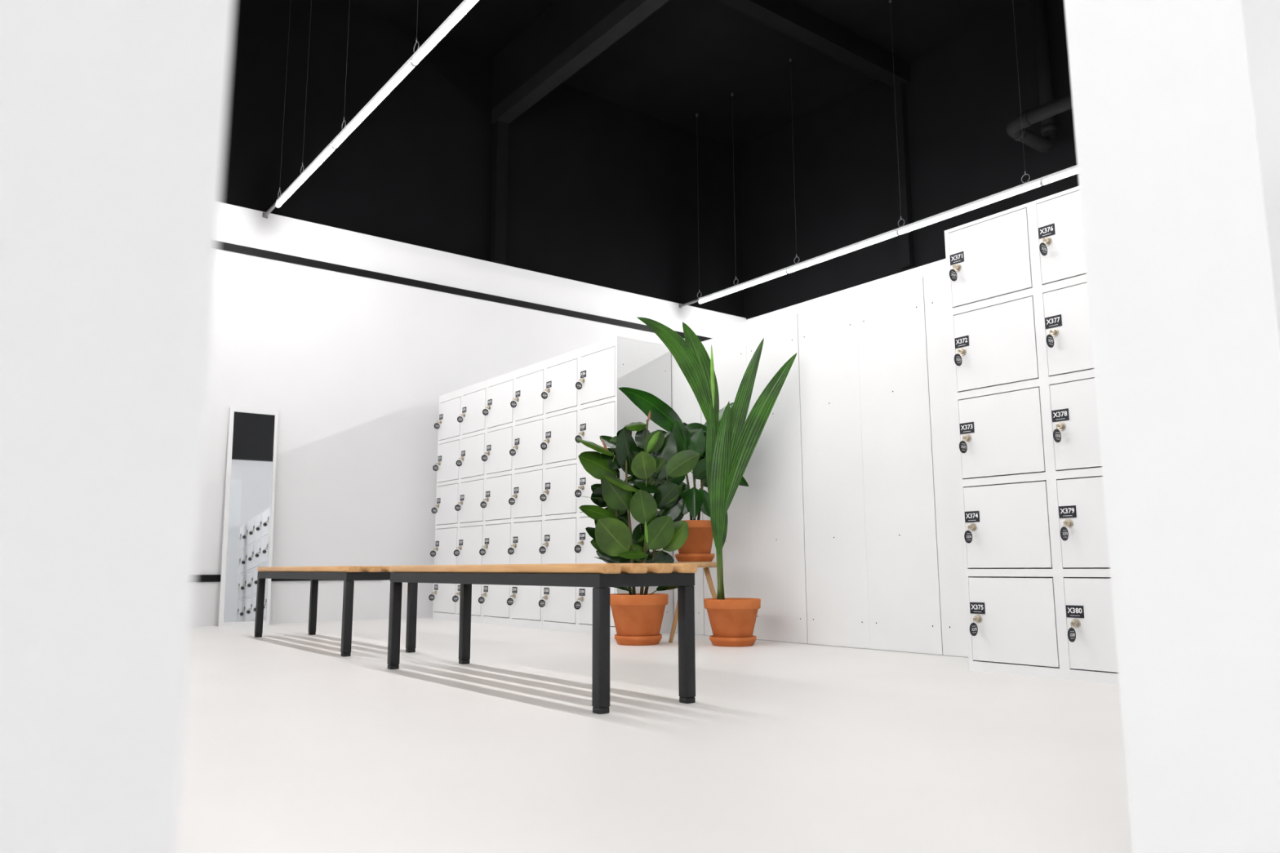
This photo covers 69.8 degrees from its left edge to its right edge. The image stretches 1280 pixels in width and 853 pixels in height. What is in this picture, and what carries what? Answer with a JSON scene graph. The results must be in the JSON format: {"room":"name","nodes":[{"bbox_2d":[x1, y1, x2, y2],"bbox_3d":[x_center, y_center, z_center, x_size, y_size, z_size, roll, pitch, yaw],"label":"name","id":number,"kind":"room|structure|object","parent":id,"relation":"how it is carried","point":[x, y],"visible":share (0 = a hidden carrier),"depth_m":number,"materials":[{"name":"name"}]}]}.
{"room":"changing room","nodes":[
{"label":"changing room","id":0,"kind":"room"},
{"bbox_2d":[191,0,746,626],"bbox_3d":[-2.991,-1.136,7.515,10.880,5.390,0.150,6,-11,-37],"label":"wall","id":1,"kind":"structure","parent":0,"point":[602,192],"depth_m":8.08,"materials":[{"name":"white paint"}]},
{"bbox_2d":[194,574,321,582],"bbox_3d":[-4.623,0.980,5.815,6.220,0.053,0.015,6,-11,-37],"label":"trim","id":2,"kind":"structure","parent":1,"relation":"attached to","point":[197,578],"depth_m":6.88,"materials":[{"name":"black metal"}]},
{"bbox_2d":[262,201,275,218],"bbox_3d":[-2.943,-1.739,7.329,0.040,0.045,0.349,6,-11,-37],"label":"wall bracket","id":3,"kind":"object","parent":1,"relation":"attached to","point":[264,215],"visible":0.93,"depth_m":7.37,"materials":[{"name":"metal"}]},
{"bbox_2d":[217,240,712,342],"bbox_3d":[-2.942,-1.384,7.487,10.480,0.060,0.015,6,-11,-37],"label":"trim","id":4,"kind":"structure","parent":1,"relation":"attached to","point":[220,245],"depth_m":8.23,"materials":[{"name":"black metal"}]},
{"bbox_2d":[490,120,508,264],"bbox_3d":[-1.353,-2.254,8.844,0.120,1.410,0.090,6,-11,-37],"label":"trim","id":5,"kind":"structure","parent":1,"relation":"attached to","point":[500,129],"depth_m":8.80,"materials":[{"name":"black paint"}]},
{"bbox_2d":[492,0,625,109],"bbox_3d":[1.381,-3.917,5.461,0.130,0.550,9.130,6,-11,-37],"label":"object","id":6,"kind":"structure","parent":1,"relation":"attached to","point":[564,22],"depth_m":8.26,"materials":[{"name":"black paint"}]},
{"bbox_2d":[491,0,668,124],"bbox_3d":[1.383,-3.576,5.409,0.140,0.140,9.130,6,-11,-37],"label":"ceiling beam","id":7,"kind":"structure","parent":1,"relation":"attached to","point":[629,13],"depth_m":7.83,"materials":[{"name":"black metal"}]},
{"bbox_2d":[679,298,698,308],"bbox_3d":[0.541,-1.345,9.984,0.040,0.045,0.319,6,-11,-37],"label":"wall bracket","id":8,"kind":"object","parent":1,"relation":"attached to","point":[697,300],"visible":1,"depth_m":9.99,"materials":[{"name":"metal"}]},
{"bbox_2d":[0,0,1279,852],"bbox_3d":[0.385,-0.686,1.008,4.900,2.500,0.212,6,-11,-37],"label":"wall","id":9,"kind":"structure","parent":0,"point":[113,113],"depth_m":0.35,"materials":[{"name":"white paint"}]},
{"bbox_2d":[175,617,1133,852],"bbox_3d":[-0.170,1.009,3.470,10.880,0.100,9.500,6,-11,-37],"label":"floor","id":10,"kind":"structure","parent":0,"point":[291,744],"depth_m":2.14,"materials":[{"name":"white concrete"}]},
{"bbox_2d":[217,407,278,626],"bbox_3d":[-3.000,0.681,7.050,0.358,1.659,0.115,6,-11,-36],"label":"mirror","id":11,"kind":"object","parent":10,"relation":"on","point":[251,451],"visible":1,"depth_m":7.05,"materials":[{"name":"white metal"}]},
{"bbox_2d":[254,565,417,657],"bbox_3d":[-1.769,1.013,5.209,0.370,0.432,1.680,6,-11,-36],"label":"bench","id":12,"kind":"object","parent":10,"relation":"on","point":[348,574],"visible":0.9,"depth_m":4.66,"materials":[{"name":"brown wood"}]},
{"bbox_2d":[428,380,487,623],"bbox_3d":[-1.329,0.640,7.638,0.516,1.903,0.879,6,-11,-37],"label":"tall cabinet","id":13,"kind":"object","parent":10,"relation":"on","point":[460,469],"visible":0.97,"depth_m":7.52,"materials":[{"name":"white metal"}]},
{"bbox_2d":[478,360,545,629],"bbox_3d":[-0.794,0.532,6.947,0.516,1.903,0.879,6,-11,-37],"label":"tall cabinet","id":14,"kind":"object","parent":10,"relation":"on","point":[514,456],"visible":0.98,"depth_m":6.81,"materials":[{"name":"white metal"}]},
{"bbox_2d":[386,563,697,714],"bbox_3d":[-0.448,0.732,3.412,0.370,0.432,1.610,6,-11,-37],"label":"bench","id":15,"kind":"object","parent":10,"relation":"on","point":[600,576],"visible":1,"depth_m":2.90,"materials":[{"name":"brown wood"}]},
{"bbox_2d":[538,335,673,635],"bbox_3d":[-0.260,0.424,6.257,0.516,1.903,0.879,6,-11,-37],"label":"tall cabinet","id":16,"kind":"object","parent":10,"relation":"on","point":[584,399],"visible":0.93,"depth_m":6.13,"materials":[{"name":"white metal"}]},
{"bbox_2d":[576,410,699,645],"bbox_3d":[-0.026,0.556,5.189,0.687,1.315,0.336,1,-9,-10],"label":"rubber plant","id":17,"kind":"object","parent":10,"relation":"on","point":[637,618],"visible":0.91,"depth_m":5.16,"materials":[{"name":"green plant"}]},
{"bbox_2d":[671,353,705,635],"bbox_3d":[0.315,0.447,6.314,0.453,1.870,0.852,6,-11,-37],"label":"tall cabinet","id":18,"kind":"object","parent":10,"relation":"on","point":[684,402],"visible":0.07,"depth_m":5.97,"materials":[{"name":"white metal"}]},
{"bbox_2d":[668,561,716,643],"bbox_3d":[0.329,1.009,5.283,0.329,0.453,0.319,-5,-10,28],"label":"stool","id":19,"kind":"object","parent":10,"relation":"on","point":[700,564],"visible":0.39,"depth_m":5.21,"materials":[{"name":"brown wood"}]},
{"bbox_2d":[617,386,748,561],"bbox_3d":[0.273,0.283,5.405,0.827,1.017,0.260,1,-9,-10],"label":"potted plant","id":20,"kind":"object","parent":19,"relation":"on","point":[697,547],"visible":0.49,"depth_m":5.38,"materials":[{"name":"green plant"}]},
{"bbox_2d":[637,316,797,646],"bbox_3d":[0.421,0.295,5.110,0.908,1.804,0.310,2,-9,-12],"label":"potted palm","id":21,"kind":"object","parent":10,"relation":"on","point":[728,454],"visible":1,"depth_m":5.14,"materials":[{"name":"plant"}]},
{"bbox_2d":[703,597,760,637],"bbox_3d":[0.505,1.058,5.011,0.310,0.231,0.310,6,-11,-37],"label":"pot","id":22,"kind":"object","parent":21,"relation":"attached to","point":[732,617],"depth_m":4.90,"materials":[{"name":"ceramic"}]},
{"bbox_2d":[701,313,808,644],"bbox_3d":[0.834,0.342,5.643,0.453,1.870,0.852,6,-11,-37],"label":"wall panel","id":23,"kind":"object","parent":10,"relation":"on","point":[763,549],"visible":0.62,"depth_m":5.37,"materials":[{"name":"white metal"}]},
{"bbox_2d":[797,276,943,655],"bbox_3d":[1.354,0.237,4.972,0.453,1.870,0.852,6,-11,-37],"label":"wall panel","id":24,"kind":"object","parent":10,"relation":"on","point":[873,580],"visible":0.8,"depth_m":4.80,"materials":[{"name":"white metal"}]},
{"bbox_2d":[923,269,968,657],"bbox_3d":[1.873,0.132,4.301,0.453,1.870,0.852,6,-11,-37],"label":"tall cabinet","id":25,"kind":"object","parent":10,"relation":"on","point":[950,560],"visible":0.09,"depth_m":4.44,"materials":[{"name":"white wood"}]},
{"bbox_2d":[944,186,1119,684],"bbox_3d":[1.737,0.035,3.684,0.516,1.875,0.809,6,-11,-37],"label":"lockers","id":26,"kind":"object","parent":10,"relation":"on","point":[1038,599],"visible":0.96,"depth_m":3.62,"materials":[{"name":"white metal"}]},
{"bbox_2d":[338,0,1028,149],"bbox_3d":[-0.192,-4.418,4.303,10.880,0.100,9.500,6,-11,-37],"label":"ceiling","id":27,"kind":"structure","parent":0,"point":[686,59],"depth_m":8.91,"materials":[{"name":"black paint"}]},
{"bbox_2d":[275,0,335,208],"bbox_3d":[-2.450,-2.866,6.844,0.035,2.178,1.294,6,-11,-37],"label":"lamp","id":28,"kind":"object","parent":27,"relation":"hanging from","point":[329,148],"visible":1,"depth_m":6.73,"materials":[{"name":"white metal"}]},
{"bbox_2d":[332,0,416,148],"bbox_3d":[-1.665,-3.025,5.830,0.035,2.178,1.290,6,-11,-37],"label":"lamp","id":29,"kind":"object","parent":27,"relation":"hanging from","point":[403,71],"visible":0.99,"depth_m":5.63,"materials":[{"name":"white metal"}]},
{"bbox_2d":[411,0,478,66],"bbox_3d":[-0.886,-3.183,4.824,0.035,2.178,1.304,6,-11,-37],"label":"lamp","id":30,"kind":"object","parent":27,"relation":"hanging from","point":[465,6],"visible":1,"depth_m":4.87,"materials":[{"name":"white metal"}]},
{"bbox_2d":[695,92,786,303],"bbox_3d":[1.016,-2.469,9.523,0.035,2.178,1.324,6,-11,-37],"label":"lamp","id":31,"kind":"object","parent":27,"relation":"hanging from","point":[781,272],"visible":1,"depth_m":9.40,"materials":[{"name":"white metal"}]},
{"bbox_2d":[786,57,897,273],"bbox_3d":[1.810,-2.629,8.497,0.035,2.178,1.290,6,-11,-37],"label":"lamp","id":32,"kind":"object","parent":27,"relation":"hanging from","point":[891,233],"visible":1,"depth_m":8.34,"materials":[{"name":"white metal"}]},
{"bbox_2d":[888,0,1042,235],"bbox_3d":[2.592,-2.787,7.487,0.035,2.178,1.294,6,-11,-37],"label":"lamp","id":33,"kind":"object","parent":27,"relation":"hanging from","point":[1036,183],"visible":1,"depth_m":7.27,"materials":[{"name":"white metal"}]},
{"bbox_2d":[1006,0,1072,152],"bbox_3d":[4.551,-3.347,5.922,0.773,1.542,4.561,6,-11,-37],"label":"ceiling pipe","id":34,"kind":"object","parent":27,"relation":"hanging from","point":[1049,107],"visible":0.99,"depth_m":7.72,"materials":[{"name":"black metal"}]},
{"bbox_2d":[1041,164,1077,185],"bbox_3d":[3.377,-2.946,6.473,0.035,2.178,1.290,6,-11,-37],"label":"lamp","id":35,"kind":"object","parent":27,"relation":"hanging from","point":[1071,171],"visible":0.14,"depth_m":6.70,"materials":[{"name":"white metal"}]},
{"bbox_2d":[740,0,1079,328],"bbox_3d":[4.032,-1.229,7.092,0.150,5.390,9.130,6,-11,-37],"label":"wall","id":36,"kind":"structure","parent":0,"point":[962,95],"depth_m":9.14,"materials":[{"name":"black paint"}]},
{"bbox_2d":[718,0,911,86],"bbox_3d":[1.365,-3.659,8.231,3.210,0.220,0.160,6,-11,-37],"label":"ceiling beam","id":37,"kind":"structure","parent":36,"relation":"attached to","point":[792,18],"depth_m":8.45,"materials":[{"name":"black metal"}]},
{"bbox_2d":[890,82,915,269],"bbox_3d":[2.587,-2.585,9.060,0.080,2.100,0.120,6,-11,-37],"label":"trim","id":38,"kind":"structure","parent":36,"relation":"attached to","point":[906,245],"depth_m":9.01,"materials":[{"name":"black paint"}]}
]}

